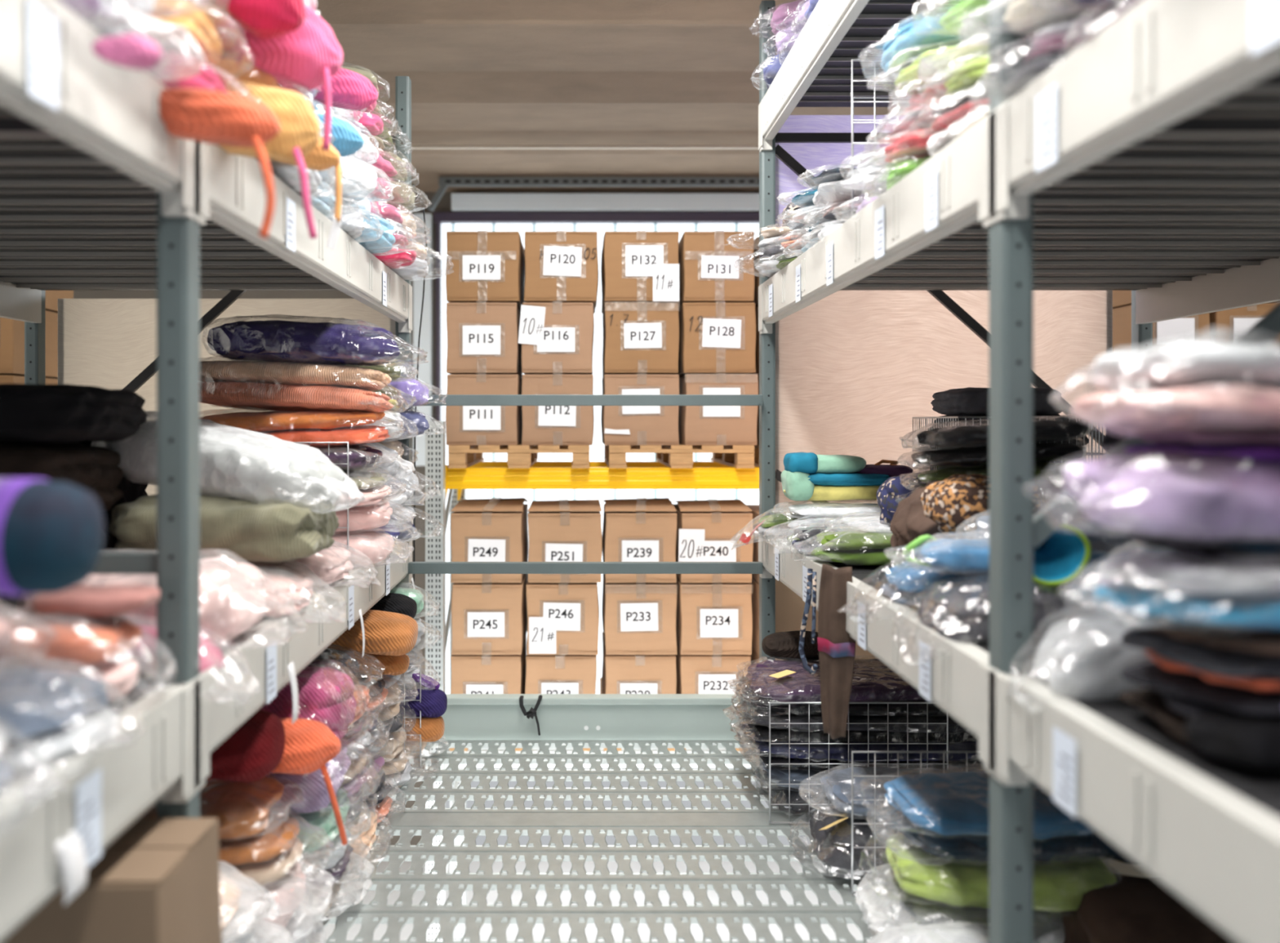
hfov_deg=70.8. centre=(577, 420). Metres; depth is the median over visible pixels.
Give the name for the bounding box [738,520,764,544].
tag
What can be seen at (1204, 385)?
clothing
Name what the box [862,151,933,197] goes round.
clothing
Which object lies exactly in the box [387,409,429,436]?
clothing
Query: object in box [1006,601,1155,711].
clothing
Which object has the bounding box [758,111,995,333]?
shelf rail
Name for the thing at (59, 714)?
clothing
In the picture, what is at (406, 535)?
clothing
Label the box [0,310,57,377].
cardboard box
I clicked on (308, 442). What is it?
divider
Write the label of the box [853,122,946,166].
clothing
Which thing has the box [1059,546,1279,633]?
clothing
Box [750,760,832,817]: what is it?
clothing
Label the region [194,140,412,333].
shelf rail
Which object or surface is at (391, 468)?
clothing
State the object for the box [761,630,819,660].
hat
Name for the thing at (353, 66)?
clothing
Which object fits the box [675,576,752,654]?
cardboard box
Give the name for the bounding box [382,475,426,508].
clothing
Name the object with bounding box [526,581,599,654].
cardboard box
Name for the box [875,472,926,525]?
garment
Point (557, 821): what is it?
floor
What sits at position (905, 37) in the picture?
clothing
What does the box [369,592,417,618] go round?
hat
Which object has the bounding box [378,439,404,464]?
clothing
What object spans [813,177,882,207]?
clothing
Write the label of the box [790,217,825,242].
clothing
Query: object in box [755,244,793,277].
clothing
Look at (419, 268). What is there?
clothing
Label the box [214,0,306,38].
hat
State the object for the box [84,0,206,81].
clothing
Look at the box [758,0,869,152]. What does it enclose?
shelf rail
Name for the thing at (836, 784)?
clothing
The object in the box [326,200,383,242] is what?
clothing
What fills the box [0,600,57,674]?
clothing
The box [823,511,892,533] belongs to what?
clothing
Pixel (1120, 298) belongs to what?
cardboard box
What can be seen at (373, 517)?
clothing
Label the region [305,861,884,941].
floor
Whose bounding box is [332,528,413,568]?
clothing
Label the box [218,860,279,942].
clothing
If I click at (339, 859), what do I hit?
clothing
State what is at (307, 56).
hat
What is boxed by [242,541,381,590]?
clothing
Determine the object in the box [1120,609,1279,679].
clothing
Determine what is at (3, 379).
cardboard box
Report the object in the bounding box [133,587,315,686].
deck
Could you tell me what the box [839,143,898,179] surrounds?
clothing
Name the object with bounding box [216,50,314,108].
clothing
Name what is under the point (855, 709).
clothing
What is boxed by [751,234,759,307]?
cardboard box
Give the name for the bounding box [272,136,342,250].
hat
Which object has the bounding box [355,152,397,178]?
clothing
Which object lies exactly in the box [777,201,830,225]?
clothing
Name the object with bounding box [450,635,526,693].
cardboard box
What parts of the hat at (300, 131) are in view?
hanging cord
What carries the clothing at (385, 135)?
on the clothing at (399, 164)
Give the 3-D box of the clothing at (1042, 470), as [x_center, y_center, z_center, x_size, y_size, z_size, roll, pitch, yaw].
[1.432,0.180,3.103,0.610,0.115,0.385,0,0,4]
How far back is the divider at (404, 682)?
3.99 m
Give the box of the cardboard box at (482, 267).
[445,231,525,310]
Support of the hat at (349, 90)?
on the clothing at (317, 108)
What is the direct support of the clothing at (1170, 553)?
on the clothing at (1102, 581)
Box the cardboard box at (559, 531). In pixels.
[528,499,602,582]
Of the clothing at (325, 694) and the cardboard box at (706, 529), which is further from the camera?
the cardboard box at (706, 529)
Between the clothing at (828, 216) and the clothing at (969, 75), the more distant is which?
the clothing at (828, 216)
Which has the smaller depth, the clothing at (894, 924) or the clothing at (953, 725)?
the clothing at (894, 924)
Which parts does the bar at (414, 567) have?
bar plate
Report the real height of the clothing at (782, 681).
0.117 m
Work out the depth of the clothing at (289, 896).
2.43 m
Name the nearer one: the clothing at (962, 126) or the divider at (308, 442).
the clothing at (962, 126)
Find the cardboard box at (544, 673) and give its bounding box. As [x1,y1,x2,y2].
[524,654,596,693]
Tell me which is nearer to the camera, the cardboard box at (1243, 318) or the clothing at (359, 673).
the clothing at (359, 673)
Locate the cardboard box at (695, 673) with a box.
[675,644,751,693]
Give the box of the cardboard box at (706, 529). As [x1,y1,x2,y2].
[671,499,753,582]
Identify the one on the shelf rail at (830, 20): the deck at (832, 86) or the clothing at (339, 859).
the deck at (832, 86)
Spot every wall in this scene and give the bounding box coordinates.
[57,298,395,495]
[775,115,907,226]
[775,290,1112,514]
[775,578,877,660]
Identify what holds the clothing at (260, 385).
on the clothing at (304, 425)
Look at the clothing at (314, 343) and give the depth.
3.25 m
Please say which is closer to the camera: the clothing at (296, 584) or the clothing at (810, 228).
the clothing at (296, 584)
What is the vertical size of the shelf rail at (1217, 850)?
0.225 m
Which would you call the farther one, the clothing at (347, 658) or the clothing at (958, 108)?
the clothing at (347, 658)
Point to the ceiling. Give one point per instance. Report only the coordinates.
(480, 72)
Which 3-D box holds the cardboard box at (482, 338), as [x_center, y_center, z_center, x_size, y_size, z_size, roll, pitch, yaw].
[-0.542,-0.472,5.346,0.413,0.402,0.616,0,0,0]
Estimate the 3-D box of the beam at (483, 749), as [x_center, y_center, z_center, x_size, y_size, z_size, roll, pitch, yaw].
[0.642,1.970,5.123,2.855,0.265,0.063,0,0,0]
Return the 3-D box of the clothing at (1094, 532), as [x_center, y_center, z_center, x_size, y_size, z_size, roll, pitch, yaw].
[1.339,0.320,2.441,0.570,0.166,0.383,0,0,3]
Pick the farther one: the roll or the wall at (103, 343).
the wall at (103, 343)
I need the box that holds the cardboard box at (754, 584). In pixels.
[749,577,759,654]
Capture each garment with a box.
[781,452,914,501]
[782,201,804,226]
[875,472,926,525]
[889,473,1085,558]
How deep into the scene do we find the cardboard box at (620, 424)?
5.05 m
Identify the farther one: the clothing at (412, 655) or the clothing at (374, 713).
the clothing at (412, 655)
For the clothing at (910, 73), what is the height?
0.103 m
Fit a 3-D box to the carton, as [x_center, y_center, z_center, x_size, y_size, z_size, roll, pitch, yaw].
[-0.902,1.175,1.690,0.379,0.746,0.270,0,0,0]
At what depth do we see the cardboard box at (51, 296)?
5.46 m
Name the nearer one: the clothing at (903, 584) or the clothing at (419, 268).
the clothing at (903, 584)
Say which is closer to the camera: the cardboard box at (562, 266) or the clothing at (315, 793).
the clothing at (315, 793)
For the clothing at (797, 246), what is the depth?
3.77 m
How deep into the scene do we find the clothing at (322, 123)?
2.57 m
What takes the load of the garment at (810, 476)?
on the clothing at (815, 509)
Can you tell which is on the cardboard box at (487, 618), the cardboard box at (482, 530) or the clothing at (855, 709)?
the cardboard box at (482, 530)
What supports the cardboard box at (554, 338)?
on the cardboard box at (541, 424)
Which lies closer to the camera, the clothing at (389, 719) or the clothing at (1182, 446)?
the clothing at (1182, 446)
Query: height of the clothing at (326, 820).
0.145 m
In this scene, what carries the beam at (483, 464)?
attached to the upright at (437, 515)
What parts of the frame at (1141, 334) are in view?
post, post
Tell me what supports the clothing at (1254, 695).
on the clothing at (1171, 712)
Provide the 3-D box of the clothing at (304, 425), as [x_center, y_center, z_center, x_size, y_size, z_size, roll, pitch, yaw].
[-1.077,0.023,3.410,0.843,0.184,0.402,0,0,-4]
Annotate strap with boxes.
[519,694,542,735]
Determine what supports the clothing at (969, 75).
on the clothing at (958, 108)
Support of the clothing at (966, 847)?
on the clothing at (1057, 887)
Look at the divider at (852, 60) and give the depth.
3.03 m
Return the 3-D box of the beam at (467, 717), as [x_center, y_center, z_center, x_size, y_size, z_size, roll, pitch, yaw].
[0.000,1.456,4.383,2.600,0.228,0.075,0,0,0]
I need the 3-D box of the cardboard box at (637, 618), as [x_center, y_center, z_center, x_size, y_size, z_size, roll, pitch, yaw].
[0.351,1.116,5.346,0.418,0.401,0.616,0,0,0]
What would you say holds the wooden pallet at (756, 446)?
on the beam at (469, 477)
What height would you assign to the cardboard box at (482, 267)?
0.398 m
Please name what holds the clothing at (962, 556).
on the clothing at (959, 611)
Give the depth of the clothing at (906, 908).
2.49 m
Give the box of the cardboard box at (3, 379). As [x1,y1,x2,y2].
[0,375,57,384]
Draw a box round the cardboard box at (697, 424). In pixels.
[678,374,758,444]
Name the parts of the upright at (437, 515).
post, post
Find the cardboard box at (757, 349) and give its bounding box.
[749,306,759,376]
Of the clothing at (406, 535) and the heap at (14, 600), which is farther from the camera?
the clothing at (406, 535)
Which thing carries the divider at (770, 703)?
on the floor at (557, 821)
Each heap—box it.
[0,532,106,616]
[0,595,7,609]
[78,440,148,552]
[928,413,1088,448]
[929,458,1078,480]
[930,386,1062,415]
[1102,426,1250,457]
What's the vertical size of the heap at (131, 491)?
0.512 m
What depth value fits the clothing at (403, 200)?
3.98 m
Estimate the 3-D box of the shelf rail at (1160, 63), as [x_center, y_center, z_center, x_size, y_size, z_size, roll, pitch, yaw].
[0.893,-0.532,0.670,0.058,0.235,2.448,0,0,0]
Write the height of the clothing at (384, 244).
0.176 m
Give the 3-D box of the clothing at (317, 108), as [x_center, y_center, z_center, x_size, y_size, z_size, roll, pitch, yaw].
[-1.012,-0.962,2.844,0.574,0.147,0.329,0,0,1]
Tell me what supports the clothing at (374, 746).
on the clothing at (376, 773)
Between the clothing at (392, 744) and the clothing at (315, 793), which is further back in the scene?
the clothing at (392, 744)
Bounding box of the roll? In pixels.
[0,477,104,595]
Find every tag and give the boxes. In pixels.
[55,826,86,905]
[287,661,298,724]
[359,608,364,657]
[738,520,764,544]
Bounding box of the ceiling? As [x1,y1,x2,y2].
[307,0,912,191]
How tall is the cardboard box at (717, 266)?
0.398 m
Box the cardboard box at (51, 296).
[45,290,73,312]
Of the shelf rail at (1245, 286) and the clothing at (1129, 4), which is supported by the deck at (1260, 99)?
the clothing at (1129, 4)
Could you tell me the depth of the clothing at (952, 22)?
2.18 m
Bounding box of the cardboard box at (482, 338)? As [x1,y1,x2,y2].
[446,302,522,377]
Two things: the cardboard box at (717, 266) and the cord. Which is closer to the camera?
the cord
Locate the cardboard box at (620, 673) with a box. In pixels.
[601,631,676,693]
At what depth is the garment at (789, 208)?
4.07 m
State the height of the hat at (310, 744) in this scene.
0.347 m
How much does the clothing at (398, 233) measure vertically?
0.128 m
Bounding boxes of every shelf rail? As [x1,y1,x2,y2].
[0,0,199,219]
[0,280,41,323]
[0,679,199,942]
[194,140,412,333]
[194,537,412,792]
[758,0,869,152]
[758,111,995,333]
[758,533,995,776]
[989,0,1279,222]
[989,669,1279,942]
[1135,256,1279,324]
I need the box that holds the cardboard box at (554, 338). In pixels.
[518,302,594,374]
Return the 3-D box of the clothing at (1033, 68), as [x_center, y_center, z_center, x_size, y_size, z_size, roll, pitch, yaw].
[1.078,-0.689,1.787,0.579,0.089,0.226,0,0,-3]
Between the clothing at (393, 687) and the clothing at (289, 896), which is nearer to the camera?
the clothing at (289, 896)
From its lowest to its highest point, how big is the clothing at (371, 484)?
0.145 m
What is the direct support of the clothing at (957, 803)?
on the clothing at (966, 847)
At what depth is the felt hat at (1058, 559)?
2.15 m
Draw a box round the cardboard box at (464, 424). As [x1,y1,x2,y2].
[445,374,522,444]
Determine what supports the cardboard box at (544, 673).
on the wooden pallet
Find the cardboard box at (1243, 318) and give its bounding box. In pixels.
[1208,302,1279,345]
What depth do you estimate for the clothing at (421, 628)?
4.13 m
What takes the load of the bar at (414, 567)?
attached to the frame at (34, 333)
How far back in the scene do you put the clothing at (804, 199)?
3.48 m
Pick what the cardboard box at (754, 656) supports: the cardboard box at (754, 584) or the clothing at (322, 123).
the cardboard box at (754, 584)
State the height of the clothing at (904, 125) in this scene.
0.093 m
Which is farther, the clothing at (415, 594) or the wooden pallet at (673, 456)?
the wooden pallet at (673, 456)
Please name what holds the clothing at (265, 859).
on the clothing at (289, 896)
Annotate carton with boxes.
[0,817,222,942]
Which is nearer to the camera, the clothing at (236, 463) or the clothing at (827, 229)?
the clothing at (236, 463)
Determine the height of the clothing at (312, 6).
0.160 m
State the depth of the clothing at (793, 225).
3.82 m
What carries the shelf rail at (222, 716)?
attached to the frame at (34, 333)
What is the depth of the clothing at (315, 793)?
2.71 m
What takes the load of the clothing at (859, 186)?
on the clothing at (865, 202)
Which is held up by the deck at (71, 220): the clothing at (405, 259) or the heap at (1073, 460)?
the clothing at (405, 259)
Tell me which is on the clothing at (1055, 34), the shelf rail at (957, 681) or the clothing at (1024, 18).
the clothing at (1024, 18)
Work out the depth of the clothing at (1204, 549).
1.40 m
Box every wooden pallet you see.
[448,443,589,468]
[449,747,590,751]
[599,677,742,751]
[604,444,754,468]
[753,444,759,466]
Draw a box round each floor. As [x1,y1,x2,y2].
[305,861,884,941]
[307,740,1155,942]
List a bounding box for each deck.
[0,104,24,118]
[0,118,338,290]
[12,686,159,780]
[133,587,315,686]
[784,536,1099,676]
[795,0,960,106]
[839,118,1279,290]
[1031,676,1279,817]
[1183,70,1279,118]
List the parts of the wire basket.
basket frame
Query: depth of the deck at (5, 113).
1.82 m
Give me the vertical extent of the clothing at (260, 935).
0.180 m
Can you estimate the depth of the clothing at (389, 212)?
3.74 m
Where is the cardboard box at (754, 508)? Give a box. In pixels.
[746,504,759,582]
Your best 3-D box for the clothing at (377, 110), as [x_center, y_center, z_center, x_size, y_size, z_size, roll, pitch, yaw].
[-1.119,-1.403,4.081,0.586,0.170,0.299,0,0,-8]
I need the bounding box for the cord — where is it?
[798,568,817,675]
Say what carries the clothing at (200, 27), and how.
on the clothing at (207, 78)
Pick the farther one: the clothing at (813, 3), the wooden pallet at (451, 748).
the wooden pallet at (451, 748)
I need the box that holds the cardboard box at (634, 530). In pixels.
[601,497,676,582]
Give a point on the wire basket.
(1091, 453)
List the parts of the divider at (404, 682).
frame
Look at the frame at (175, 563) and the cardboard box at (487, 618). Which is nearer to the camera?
the frame at (175, 563)
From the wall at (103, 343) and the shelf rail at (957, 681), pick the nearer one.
the shelf rail at (957, 681)
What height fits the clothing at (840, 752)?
0.083 m
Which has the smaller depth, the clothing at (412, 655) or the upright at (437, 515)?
the clothing at (412, 655)
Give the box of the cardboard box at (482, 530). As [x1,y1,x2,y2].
[450,497,528,582]
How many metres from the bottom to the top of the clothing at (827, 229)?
0.119 m
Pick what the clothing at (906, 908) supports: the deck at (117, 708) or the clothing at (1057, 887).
the clothing at (1057, 887)
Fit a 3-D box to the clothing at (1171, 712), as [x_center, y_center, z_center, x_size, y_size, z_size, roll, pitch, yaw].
[1.202,0.478,1.484,0.499,0.083,0.324,0,0,-1]
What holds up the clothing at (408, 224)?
on the clothing at (419, 268)
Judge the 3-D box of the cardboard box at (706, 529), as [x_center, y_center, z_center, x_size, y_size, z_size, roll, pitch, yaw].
[0.779,0.686,5.346,0.430,0.449,0.626,0,0,0]
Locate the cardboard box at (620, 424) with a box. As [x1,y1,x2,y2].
[600,374,679,444]
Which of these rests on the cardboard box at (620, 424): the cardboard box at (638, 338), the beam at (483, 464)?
the cardboard box at (638, 338)
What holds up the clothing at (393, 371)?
on the clothing at (386, 390)
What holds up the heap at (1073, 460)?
in the wire basket
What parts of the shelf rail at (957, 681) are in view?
brown sash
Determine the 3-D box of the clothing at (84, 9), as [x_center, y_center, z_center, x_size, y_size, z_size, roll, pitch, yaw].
[-1.000,-0.698,1.384,0.570,0.112,0.296,0,0,-5]
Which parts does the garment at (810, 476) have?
fabric panel, fabric panel, fabric panel, fabric panel, fabric panel, fabric panel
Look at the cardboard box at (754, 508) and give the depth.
5.18 m
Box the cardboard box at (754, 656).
[749,646,759,664]
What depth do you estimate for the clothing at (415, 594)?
4.09 m
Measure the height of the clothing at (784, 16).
0.164 m
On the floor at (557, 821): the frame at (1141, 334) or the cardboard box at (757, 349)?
the frame at (1141, 334)
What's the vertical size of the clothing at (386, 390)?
0.147 m
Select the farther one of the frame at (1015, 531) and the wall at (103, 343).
the wall at (103, 343)
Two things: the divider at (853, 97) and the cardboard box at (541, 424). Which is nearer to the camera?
the divider at (853, 97)
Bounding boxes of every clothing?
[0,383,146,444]
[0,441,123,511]
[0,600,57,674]
[0,608,176,706]
[0,658,145,777]
[0,718,66,834]
[8,549,306,648]
[31,584,159,616]
[59,0,135,31]
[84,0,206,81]
[91,410,365,513]
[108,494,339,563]
[110,0,208,17]
[118,613,258,705]
[135,0,253,78]
[138,773,303,841]
[151,40,261,100]
[200,0,231,22]
[200,355,409,413]
[200,407,405,448]
[201,314,427,367]
[207,11,237,39]
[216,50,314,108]
[218,804,334,889]
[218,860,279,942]
[225,906,292,942]
[235,560,346,622]
[238,858,333,942]
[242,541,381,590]
[253,157,335,197]
[258,658,373,749]
[266,737,377,817]
[274,904,325,942]
[284,786,371,857]
[294,852,374,922]
[297,92,324,113]
[298,826,369,886]
[304,0,319,15]
[306,644,384,691]
[309,181,359,217]
[310,443,398,471]
[315,102,353,121]
[316,156,347,182]
[320,120,335,143]
[321,109,378,166]
[322,155,393,204]
[325,648,390,677]
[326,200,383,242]
[331,106,365,122]
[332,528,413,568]
[333,111,379,155]
[333,465,405,506]
[334,497,416,533]
[335,359,418,382]
[339,749,369,799]
[340,66,379,95]
[340,110,383,135]
[341,65,377,86]
[342,711,373,760]
[343,784,363,825]
[343,810,377,869]
[345,195,382,216]
[348,101,377,113]
[348,684,370,726]
[349,442,415,479]
[351,207,417,255]
[351,675,388,711]
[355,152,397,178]
[360,134,385,157]
[360,409,418,442]
[360,754,385,799]
[361,781,392,823]
[364,728,381,760]
[365,709,378,732]
[366,177,391,202]
[367,514,420,545]
[369,201,403,223]
[371,247,416,268]
[372,103,384,119]
[372,385,417,411]
[373,697,403,734]
[375,126,394,152]
[375,726,406,762]
[376,674,401,707]
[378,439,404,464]
[381,180,415,212]
[382,151,407,182]
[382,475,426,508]
[382,751,411,786]
[387,377,428,406]
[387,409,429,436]
[388,220,408,248]
[390,582,439,617]
[391,240,428,279]
[391,504,417,540]
[395,648,439,689]
[396,468,418,497]
[400,211,417,239]
[401,733,448,759]
[408,616,442,652]
[722,702,978,744]
[726,675,951,717]
[731,507,842,550]
[731,689,968,733]
[731,720,978,762]
[733,655,931,705]
[733,728,986,772]
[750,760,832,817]
[751,746,986,796]
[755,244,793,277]
[757,226,792,248]
[762,513,875,547]
[763,50,790,88]
[769,0,808,35]
[771,499,880,518]
[771,521,857,554]
[775,25,800,54]
[775,248,803,269]
[777,185,826,207]
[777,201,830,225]
[781,228,809,249]
[784,234,820,257]
[786,210,809,230]
[788,802,901,884]
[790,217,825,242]
[790,525,912,566]
[795,0,809,31]
[796,163,868,186]
[799,761,977,821]
[801,213,855,248]
[803,199,862,227]
[804,0,818,20]
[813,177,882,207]
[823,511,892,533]
[832,184,887,220]
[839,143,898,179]
[840,163,896,193]
[840,557,1098,624]
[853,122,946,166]
[855,863,1064,942]
[857,5,973,79]
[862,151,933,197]
[866,38,966,97]
[866,93,951,143]
[866,803,1111,866]
[866,896,1051,942]
[866,921,1034,942]
[884,771,1096,839]
[885,833,1116,912]
[886,530,1122,577]
[888,78,951,114]
[892,573,1111,664]
[899,414,1095,449]
[909,79,989,136]
[911,442,1085,466]
[912,0,989,38]
[916,47,989,103]
[917,29,989,81]
[917,462,1071,483]
[927,104,989,155]
[954,508,1162,559]
[958,0,1118,44]
[969,42,1082,108]
[989,12,1107,75]
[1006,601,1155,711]
[1031,0,1128,11]
[1049,327,1279,444]
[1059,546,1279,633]
[1060,874,1236,942]
[1062,457,1279,540]
[1062,575,1133,622]
[1064,0,1142,54]
[1086,831,1138,865]
[1108,541,1177,560]
[1119,688,1279,746]
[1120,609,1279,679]
[1120,649,1279,715]
[1124,431,1279,461]
[1125,532,1279,568]
[1185,708,1279,771]
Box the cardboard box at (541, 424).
[521,374,594,444]
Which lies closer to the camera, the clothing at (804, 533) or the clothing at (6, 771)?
the clothing at (6, 771)
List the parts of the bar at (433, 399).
bar plate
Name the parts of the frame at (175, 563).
post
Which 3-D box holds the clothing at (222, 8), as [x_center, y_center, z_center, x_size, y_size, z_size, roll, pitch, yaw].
[-0.987,-0.940,1.917,0.540,0.142,0.286,0,0,2]
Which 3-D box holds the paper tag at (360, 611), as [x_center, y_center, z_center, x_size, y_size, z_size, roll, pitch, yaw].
[-0.771,0.757,3.206,0.013,0.170,0.042,0,0,0]
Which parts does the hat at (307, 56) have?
hanging cord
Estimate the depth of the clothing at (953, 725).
3.49 m
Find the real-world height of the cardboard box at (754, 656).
0.399 m
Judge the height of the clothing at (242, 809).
0.120 m
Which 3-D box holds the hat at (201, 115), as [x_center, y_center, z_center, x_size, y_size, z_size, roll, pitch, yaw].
[-0.722,-0.501,1.754,0.274,0.298,0.132,0,0,-7]
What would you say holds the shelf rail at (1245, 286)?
attached to the frame at (1141, 334)
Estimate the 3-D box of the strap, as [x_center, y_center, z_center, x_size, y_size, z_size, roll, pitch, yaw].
[-0.228,1.424,4.326,0.111,0.188,0.069,0,0,0]
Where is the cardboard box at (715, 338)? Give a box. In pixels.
[675,302,755,377]
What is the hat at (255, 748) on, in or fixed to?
on the clothing at (242, 809)
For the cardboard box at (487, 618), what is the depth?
5.05 m
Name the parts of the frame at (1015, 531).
post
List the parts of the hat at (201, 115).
hanging cord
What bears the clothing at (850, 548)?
on the deck at (877, 579)
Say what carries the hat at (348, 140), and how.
on the clothing at (343, 165)
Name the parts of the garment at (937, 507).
embroidered panel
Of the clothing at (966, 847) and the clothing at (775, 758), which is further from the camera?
the clothing at (775, 758)
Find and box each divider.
[284,441,348,550]
[396,665,421,768]
[768,702,948,823]
[851,59,909,216]
[851,751,978,893]
[853,97,911,215]
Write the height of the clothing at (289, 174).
0.138 m
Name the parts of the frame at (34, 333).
post, post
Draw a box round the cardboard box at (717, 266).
[676,231,754,308]
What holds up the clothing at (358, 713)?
on the clothing at (361, 722)
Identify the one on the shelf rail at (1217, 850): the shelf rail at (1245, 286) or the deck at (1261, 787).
the deck at (1261, 787)
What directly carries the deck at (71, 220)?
on the shelf rail at (232, 193)
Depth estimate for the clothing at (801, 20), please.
3.75 m
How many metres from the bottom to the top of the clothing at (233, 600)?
0.218 m
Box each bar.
[408,561,762,573]
[418,394,762,405]
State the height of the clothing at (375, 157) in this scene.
0.197 m
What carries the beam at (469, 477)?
attached to the upright at (437, 515)
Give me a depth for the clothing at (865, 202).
2.79 m
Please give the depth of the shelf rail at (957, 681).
2.64 m
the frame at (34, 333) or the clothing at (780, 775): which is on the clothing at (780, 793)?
the clothing at (780, 775)
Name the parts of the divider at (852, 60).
frame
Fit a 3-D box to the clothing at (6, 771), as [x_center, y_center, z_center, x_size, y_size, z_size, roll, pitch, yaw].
[-0.950,0.477,1.246,0.429,0.160,0.266,0,0,-4]
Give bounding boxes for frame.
[24,75,411,689]
[52,191,759,845]
[91,0,199,817]
[759,0,1152,662]
[989,0,1279,942]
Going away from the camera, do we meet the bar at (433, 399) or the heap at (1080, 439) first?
the heap at (1080, 439)
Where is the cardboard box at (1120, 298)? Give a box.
[1112,290,1131,308]
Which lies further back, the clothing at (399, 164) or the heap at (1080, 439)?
the clothing at (399, 164)
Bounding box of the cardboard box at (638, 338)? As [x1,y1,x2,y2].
[602,302,679,377]
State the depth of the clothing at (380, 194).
3.77 m
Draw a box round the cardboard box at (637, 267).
[600,231,679,313]
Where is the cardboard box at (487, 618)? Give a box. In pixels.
[451,573,528,654]
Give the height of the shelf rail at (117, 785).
0.240 m
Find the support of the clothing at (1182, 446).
on the clothing at (1188, 498)
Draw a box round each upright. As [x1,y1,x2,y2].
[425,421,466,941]
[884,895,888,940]
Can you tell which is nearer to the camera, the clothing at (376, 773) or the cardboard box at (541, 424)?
the clothing at (376, 773)
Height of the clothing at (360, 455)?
0.134 m
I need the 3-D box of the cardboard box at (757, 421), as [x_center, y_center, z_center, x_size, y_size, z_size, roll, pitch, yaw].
[1.220,-0.064,5.349,0.400,0.401,0.612,0,0,0]
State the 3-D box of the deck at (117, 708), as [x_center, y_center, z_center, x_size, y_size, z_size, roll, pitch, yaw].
[-1.700,0.565,0.671,1.692,0.041,2.339,0,0,0]
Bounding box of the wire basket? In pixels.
[911,416,1106,473]
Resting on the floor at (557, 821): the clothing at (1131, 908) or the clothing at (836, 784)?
the clothing at (1131, 908)
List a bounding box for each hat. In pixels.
[92,33,163,70]
[159,88,280,238]
[205,709,285,782]
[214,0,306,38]
[219,4,342,150]
[219,79,320,238]
[271,717,347,845]
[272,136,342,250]
[298,67,377,110]
[315,112,364,156]
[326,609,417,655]
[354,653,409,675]
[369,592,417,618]
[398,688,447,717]
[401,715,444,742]
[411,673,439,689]
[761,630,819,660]
[1033,523,1090,586]
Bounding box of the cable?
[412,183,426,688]
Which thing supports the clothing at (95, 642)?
on the deck at (117, 708)
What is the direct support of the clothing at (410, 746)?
on the floor at (557, 821)
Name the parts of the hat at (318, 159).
hanging cord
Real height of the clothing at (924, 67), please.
0.106 m
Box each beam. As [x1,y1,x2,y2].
[438,693,749,740]
[445,464,759,498]
[445,747,759,768]
[457,461,755,500]
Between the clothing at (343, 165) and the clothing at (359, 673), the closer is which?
the clothing at (343, 165)
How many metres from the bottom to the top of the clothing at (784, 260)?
0.112 m
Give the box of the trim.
[393,144,758,148]
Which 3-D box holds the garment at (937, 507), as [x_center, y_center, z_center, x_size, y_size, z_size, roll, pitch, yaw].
[1.379,0.309,2.898,0.704,0.287,0.520,0,0,0]
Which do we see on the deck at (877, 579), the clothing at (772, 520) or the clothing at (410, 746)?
the clothing at (772, 520)
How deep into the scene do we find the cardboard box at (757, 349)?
5.17 m
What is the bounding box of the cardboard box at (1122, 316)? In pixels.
[1112,305,1209,353]
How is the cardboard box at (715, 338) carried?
on the cardboard box at (697, 424)
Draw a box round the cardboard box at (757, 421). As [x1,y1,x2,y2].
[756,376,759,444]
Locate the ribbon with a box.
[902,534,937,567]
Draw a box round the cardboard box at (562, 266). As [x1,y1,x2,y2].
[524,231,598,313]
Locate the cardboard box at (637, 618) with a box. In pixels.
[601,573,676,654]
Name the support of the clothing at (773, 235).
on the clothing at (768, 268)
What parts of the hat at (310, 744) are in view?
hanging cord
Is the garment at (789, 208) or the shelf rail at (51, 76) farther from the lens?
the garment at (789, 208)
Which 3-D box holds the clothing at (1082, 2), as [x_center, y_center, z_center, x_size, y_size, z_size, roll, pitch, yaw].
[1.074,-0.790,1.533,0.566,0.128,0.252,0,1,5]

